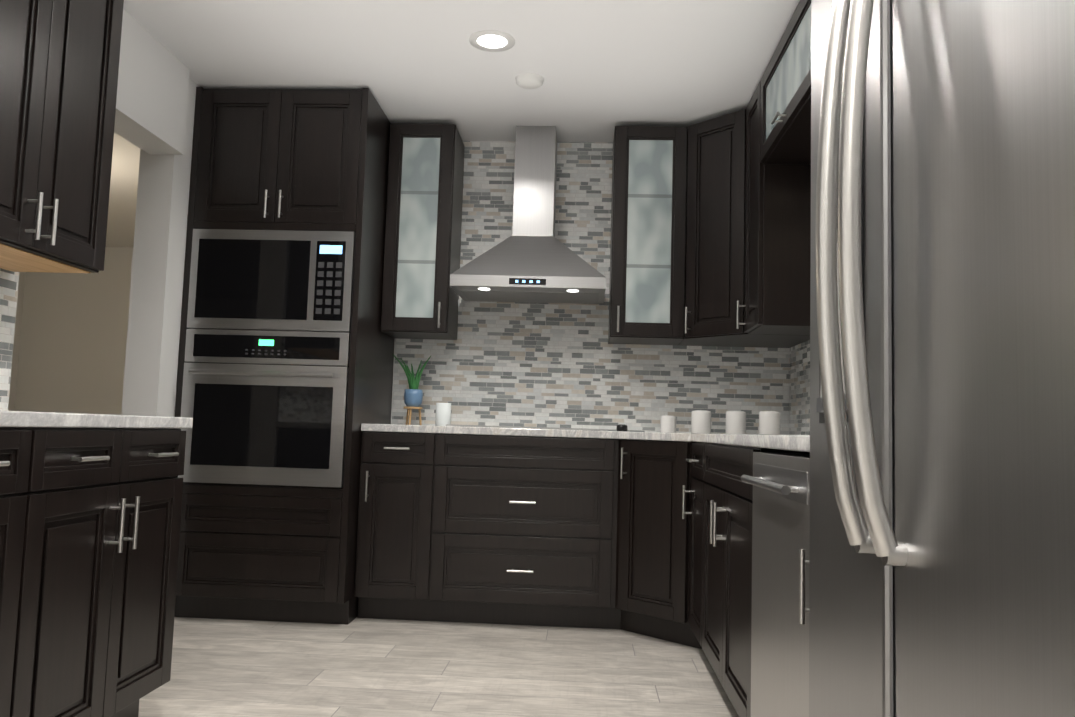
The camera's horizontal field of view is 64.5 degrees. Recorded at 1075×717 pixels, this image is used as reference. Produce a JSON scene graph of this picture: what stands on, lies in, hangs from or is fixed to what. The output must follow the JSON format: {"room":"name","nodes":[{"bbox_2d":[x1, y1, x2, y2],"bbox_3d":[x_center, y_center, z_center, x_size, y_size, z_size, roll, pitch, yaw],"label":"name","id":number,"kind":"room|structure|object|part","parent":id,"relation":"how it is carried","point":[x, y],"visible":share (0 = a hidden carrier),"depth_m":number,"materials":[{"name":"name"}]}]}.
{"room":"kitchen","nodes":[
{"label":"kitchen","id":0,"kind":"room"},
{"bbox_2d":[8,272,27,410],"bbox_3d":[-5.222,-0.286,2.577,0.150,2.500,11.100,1,-5,3],"label":"wall","id":1,"kind":"structure","parent":0,"point":[19,322],"depth_m":7.93,"materials":[{"name":"white paint"}]},
{"bbox_2d":[16,247,132,414],"bbox_3d":[0.142,0.313,7.731,9.990,2.500,0.150,1,-5,3],"label":"wall","id":2,"kind":"structure","parent":0,"point":[69,344],"depth_m":7.95,"materials":[{"name":"white paint"}]},
{"bbox_2d":[114,9,198,416],"bbox_3d":[-1.889,-0.326,0.897,0.205,2.500,8.120,1,-5,3],"label":"wall","id":3,"kind":"structure","parent":0,"point":[155,104],"depth_m":3.81,"materials":[{"name":"white paint"}]},
{"bbox_2d":[0,268,18,410],"bbox_3d":[-1.736,-0.174,1.725,0.008,0.514,2.026,1,-5,3],"label":"tile backsplash","id":4,"kind":"structure","parent":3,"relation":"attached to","point":[9,281],"depth_m":2.70,"materials":[{"name":"tile"}]},
{"bbox_2d":[0,0,123,272],"bbox_3d":[-1.526,-0.829,2.351,0.302,1.044,0.804,1,-5,3],"label":"upper cabinet","id":5,"kind":"object","parent":3,"relation":"attached to","point":[59,65],"visible":1,"depth_m":2.43,"materials":[{"name":"brown wood"}]},
{"bbox_2d":[138,617,738,716],"bbox_3d":[-0.196,1.119,2.176,10.300,0.060,11.100,1,-5,3],"label":"floor","id":6,"kind":"structure","parent":0,"point":[363,667],"depth_m":3.17,"materials":[{"name":"beige tile"}]},
{"bbox_2d":[0,427,63,716],"bbox_3d":[-1.461,0.557,1.563,0.593,0.880,0.805,1,-5,3],"label":"base cabinet","id":7,"kind":"object","parent":6,"relation":"on","point":[29,456],"depth_m":1.90,"materials":[{"name":"brown wood"}]},
{"bbox_2d":[0,410,192,428],"bbox_3d":[-1.445,0.108,1.690,0.608,0.035,2.039,1,-5,3],"label":"countertop","id":8,"kind":"structure","parent":7,"relation":"on","point":[39,419],"depth_m":2.12,"materials":[{"name":"stone"}]},
{"bbox_2d":[40,428,185,716],"bbox_3d":[-1.423,0.615,2.240,0.593,0.880,0.806,1,-5,3],"label":"base cabinet","id":9,"kind":"object","parent":6,"relation":"on","point":[90,520],"depth_m":2.25,"materials":[{"name":"brown wood"}]},
{"bbox_2d":[174,87,394,624],"bbox_3d":[-1.225,-0.012,4.285,0.831,2.485,0.808,1,-5,3],"label":"tall cabinet","id":10,"kind":"object","parent":6,"relation":"on","point":[295,159],"visible":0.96,"depth_m":3.97,"materials":[{"name":"brown wood"}]},
{"bbox_2d":[178,329,349,486],"bbox_3d":[-1.254,0.220,3.877,0.763,0.702,0.085,1,-5,3],"label":"wall oven","id":11,"kind":"object","parent":10,"relation":"in","point":[255,422],"visible":1,"depth_m":3.89,"materials":[{"name":"silver metal"}]},
{"bbox_2d":[187,229,354,331],"bbox_3d":[-1.235,-0.364,3.954,0.763,0.465,0.032,1,-5,3],"label":"microwave","id":12,"kind":"object","parent":10,"relation":"in","point":[285,280],"visible":0.98,"depth_m":3.94,"materials":[{"name":"silver metal"}]},
{"bbox_2d":[354,431,701,648],"bbox_3d":[0.228,0.821,4.082,2.126,0.879,0.888,1,-5,3],"label":"base cabinet","id":13,"kind":"object","parent":6,"relation":"on","point":[543,531],"visible":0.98,"depth_m":3.94,"materials":[{"name":"brown wood"}]},
{"bbox_2d":[361,424,809,451],"bbox_3d":[0.308,0.269,2.953,2.388,0.035,3.240,1,-5,3],"label":"countertop","id":14,"kind":"structure","parent":13,"relation":"on","point":[800,443],"depth_m":3.88,"materials":[{"name":"stone"}]},
{"bbox_2d":[403,407,421,424],"bbox_3d":[-0.654,0.301,4.463,0.100,0.096,0.101,1,-5,3],"label":"plant stand","id":15,"kind":"object","parent":14,"relation":"on","point":[409,411],"visible":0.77,"depth_m":4.45,"materials":[{"name":"brown wood"}]},
{"bbox_2d":[404,389,422,406],"bbox_3d":[-0.651,0.208,4.472,0.100,0.090,0.100,1,-5,3],"label":"plant pot","id":16,"kind":"object","parent":15,"relation":"on","point":[413,397],"visible":0.88,"depth_m":4.43,"materials":[{"name":"blue ceramic"}]},
{"bbox_2d":[392,354,430,388],"bbox_3d":[-0.663,0.078,4.488,0.205,0.200,0.134,1,-5,3],"label":"plant","id":17,"kind":"object","parent":16,"relation":"in","point":[413,382],"visible":0.83,"depth_m":4.47,"materials":[{"name":"green plant"}]},
{"bbox_2d":[435,403,450,425],"bbox_3d":[-0.493,0.293,4.465,0.080,0.120,0.080,1,-5,3],"label":"candle","id":18,"kind":"object","parent":14,"relation":"on","point":[443,414],"visible":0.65,"depth_m":4.43,"materials":[{"name":"white wax"}]},
{"bbox_2d":[446,424,607,430],"bbox_3d":[-0.039,0.349,4.288,0.768,0.008,0.518,1,-5,3],"label":"cooktop","id":19,"kind":"object","parent":14,"relation":"in","point":[527,427],"visible":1,"depth_m":4.03,"materials":[{"name":"black glass"}]},
{"bbox_2d":[616,424,627,431],"bbox_3d":[0.430,0.352,4.339,0.056,0.038,0.056,1,-5,3],"label":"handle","id":20,"kind":"object","parent":14,"relation":"on","point":[621,427],"visible":0.85,"depth_m":4.32,"materials":[{"name":"black plastic"}]},
{"bbox_2d":[660,415,675,432],"bbox_3d":[0.674,0.338,4.387,0.080,0.089,0.080,1,-5,3],"label":"canister","id":21,"kind":"object","parent":14,"relation":"on","point":[668,423],"visible":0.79,"depth_m":4.35,"materials":[{"name":"white ceramic"}]},
{"bbox_2d":[691,410,710,433],"bbox_3d":[0.831,0.323,4.329,0.100,0.119,0.100,1,-5,3],"label":"canister","id":22,"kind":"object","parent":14,"relation":"on","point":[700,421],"visible":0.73,"depth_m":4.29,"materials":[{"name":"white ceramic"}]},
{"bbox_2d":[725,411,745,433],"bbox_3d":[0.986,0.320,4.240,0.100,0.119,0.100,1,-5,3],"label":"canister","id":23,"kind":"object","parent":14,"relation":"on","point":[735,422],"visible":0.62,"depth_m":4.20,"materials":[{"name":"white ceramic"}]},
{"bbox_2d":[759,411,779,434],"bbox_3d":[1.119,0.313,4.113,0.100,0.119,0.100,1,-5,3],"label":"canister","id":24,"kind":"object","parent":14,"relation":"on","point":[769,422],"visible":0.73,"depth_m":4.07,"materials":[{"name":"white ceramic"}]},
{"bbox_2d":[686,442,805,693],"bbox_3d":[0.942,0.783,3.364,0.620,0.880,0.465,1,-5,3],"label":"base cabinet","id":25,"kind":"object","parent":6,"relation":"on","point":[720,594],"depth_m":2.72,"materials":[{"name":"brown wood"}]},
{"bbox_2d":[806,452,809,612],"bbox_3d":[0.835,0.618,1.451,0.620,0.880,0.365,1,-5,3],"label":"base cabinet","id":26,"kind":"object","parent":6,"relation":"on","point":[807,561],"depth_m":1.63,"materials":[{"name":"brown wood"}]},
{"bbox_2d":[741,452,809,716],"bbox_3d":[0.829,0.665,1.942,0.650,0.868,0.592,1,-5,3],"label":"dishwasher","id":27,"kind":"object","parent":26,"relation":"in","point":[780,482],"visible":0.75,"depth_m":1.94,"materials":[{"name":"grey metal"}]},
{"bbox_2d":[809,0,1074,716],"bbox_3d":[0.714,0.097,0.811,0.798,1.778,0.940,1,-5,3],"label":"fridge","id":28,"kind":"object","parent":6,"relation":"on","point":[967,609],"depth_m":0.81,"materials":[{"name":"grey metal"}]},
{"bbox_3d":[0.405,0.089,0.829,0.178,1.778,0.920,1,-5,3],"label":"fridge panel","id":29,"kind":"part","parent":28,"relation":"part of","materials":[{"name":"silver metal"}]},
{"bbox_2d":[106,0,799,246],"bbox_3d":[-0.118,-1.431,2.392,10.300,0.060,11.100,1,-5,3],"label":"ceiling","id":30,"kind":"structure","parent":0,"point":[603,68],"depth_m":3.67,"materials":[{"name":"white paint"}]},
{"bbox_2d":[469,30,514,51],"bbox_3d":[-0.187,-1.306,3.511,0.190,0.004,0.190,1,-5,3],"label":"recessed light","id":31,"kind":"object","parent":30,"relation":"in","point":[493,40],"visible":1,"depth_m":3.50,"materials":[{"name":"white plastic"}]},
{"bbox_2d":[515,73,543,88],"bbox_3d":[-0.036,-1.258,3.880,0.130,0.028,0.130,1,-5,3],"label":"smoke detector","id":32,"kind":"object","parent":30,"relation":"attached to","point":[529,81],"visible":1,"depth_m":3.85,"materials":[{"name":"white plastic"}]},
{"bbox_2d":[391,341,789,423],"bbox_3d":[-0.018,0.055,4.731,3.195,2.500,0.220,1,-5,3],"label":"wall","id":33,"kind":"structure","parent":0,"point":[393,380],"depth_m":4.65,"materials":[{"name":"white paint"}]},
{"bbox_2d":[381,124,464,339],"bbox_3d":[-0.602,-0.660,4.527,0.343,1.085,0.350,1,-5,3],"label":"upper cabinet","id":34,"kind":"object","parent":33,"relation":"attached to","point":[422,249],"depth_m":4.36,"materials":[{"name":"brown wood"}]},
{"bbox_2d":[450,126,605,303],"bbox_3d":[-0.022,-0.772,4.429,0.760,0.900,0.502,1,-5,3],"label":"range hood","id":35,"kind":"object","parent":33,"relation":"attached to","point":[532,259],"visible":1,"depth_m":4.35,"materials":[{"name":"silver metal"}]},
{"bbox_2d":[392,141,789,434],"bbox_3d":[0.293,-0.402,4.636,2.126,1.582,0.008,1,-5,3],"label":"tile backsplash","id":36,"kind":"structure","parent":33,"relation":"attached to","point":[552,365],"depth_m":4.62,"materials":[{"name":"tile"}]},
{"bbox_2d":[608,126,696,345],"bbox_3d":[0.598,-0.631,4.436,0.423,1.085,0.393,1,-5,3],"label":"upper cabinet","id":37,"kind":"object","parent":33,"relation":"attached to","point":[641,246],"depth_m":4.30,"materials":[{"name":"brown wood"}]},
{"bbox_2d":[669,112,809,347],"bbox_3d":[1.013,-0.631,4.281,0.655,1.085,0.655,1,-5,3],"label":"upper cabinet","id":38,"kind":"object","parent":33,"relation":"attached to","point":[710,244],"depth_m":4.20,"materials":[{"name":"brown wood"}]},
{"bbox_2d":[733,81,810,336],"bbox_3d":[1.122,-0.663,3.869,0.393,1.085,0.389,1,-5,3],"label":"upper cabinet","id":39,"kind":"object","parent":33,"relation":"attached to","point":[772,231],"depth_m":3.68,"materials":[{"name":"brown wood"}]},
{"bbox_3d":[1.241,-0.255,0.606,0.220,2.500,7.900,1,-5,3],"label":"wall","id":40,"kind":"structure","parent":0,"visible":0},
{"bbox_2d":[760,0,810,164],"bbox_3d":[1.116,-1.071,3.215,0.350,0.385,0.976,1,-5,3],"label":"upper cabinet","id":41,"kind":"object","parent":40,"relation":"attached to","point":[785,119],"depth_m":3.31,"materials":[{"name":"brown wood"}]},
{"bbox_2d":[789,340,809,434],"bbox_3d":[1.316,0.116,4.059,0.008,0.514,0.938,1,-5,3],"label":"tile backsplash","id":42,"kind":"structure","parent":40,"relation":"attached to","point":[799,409],"depth_m":4.30,"materials":[{"name":"tile"}]},
{"bbox_2d":[808,0,810,91],"bbox_3d":[1.067,-1.146,2.335,0.350,0.385,1.037,1,-5,3],"label":"upper cabinet","id":43,"kind":"object","parent":40,"relation":"attached to","point":[809,1],"depth_m":2.93,"materials":[{"name":"brown wood"}]}
]}

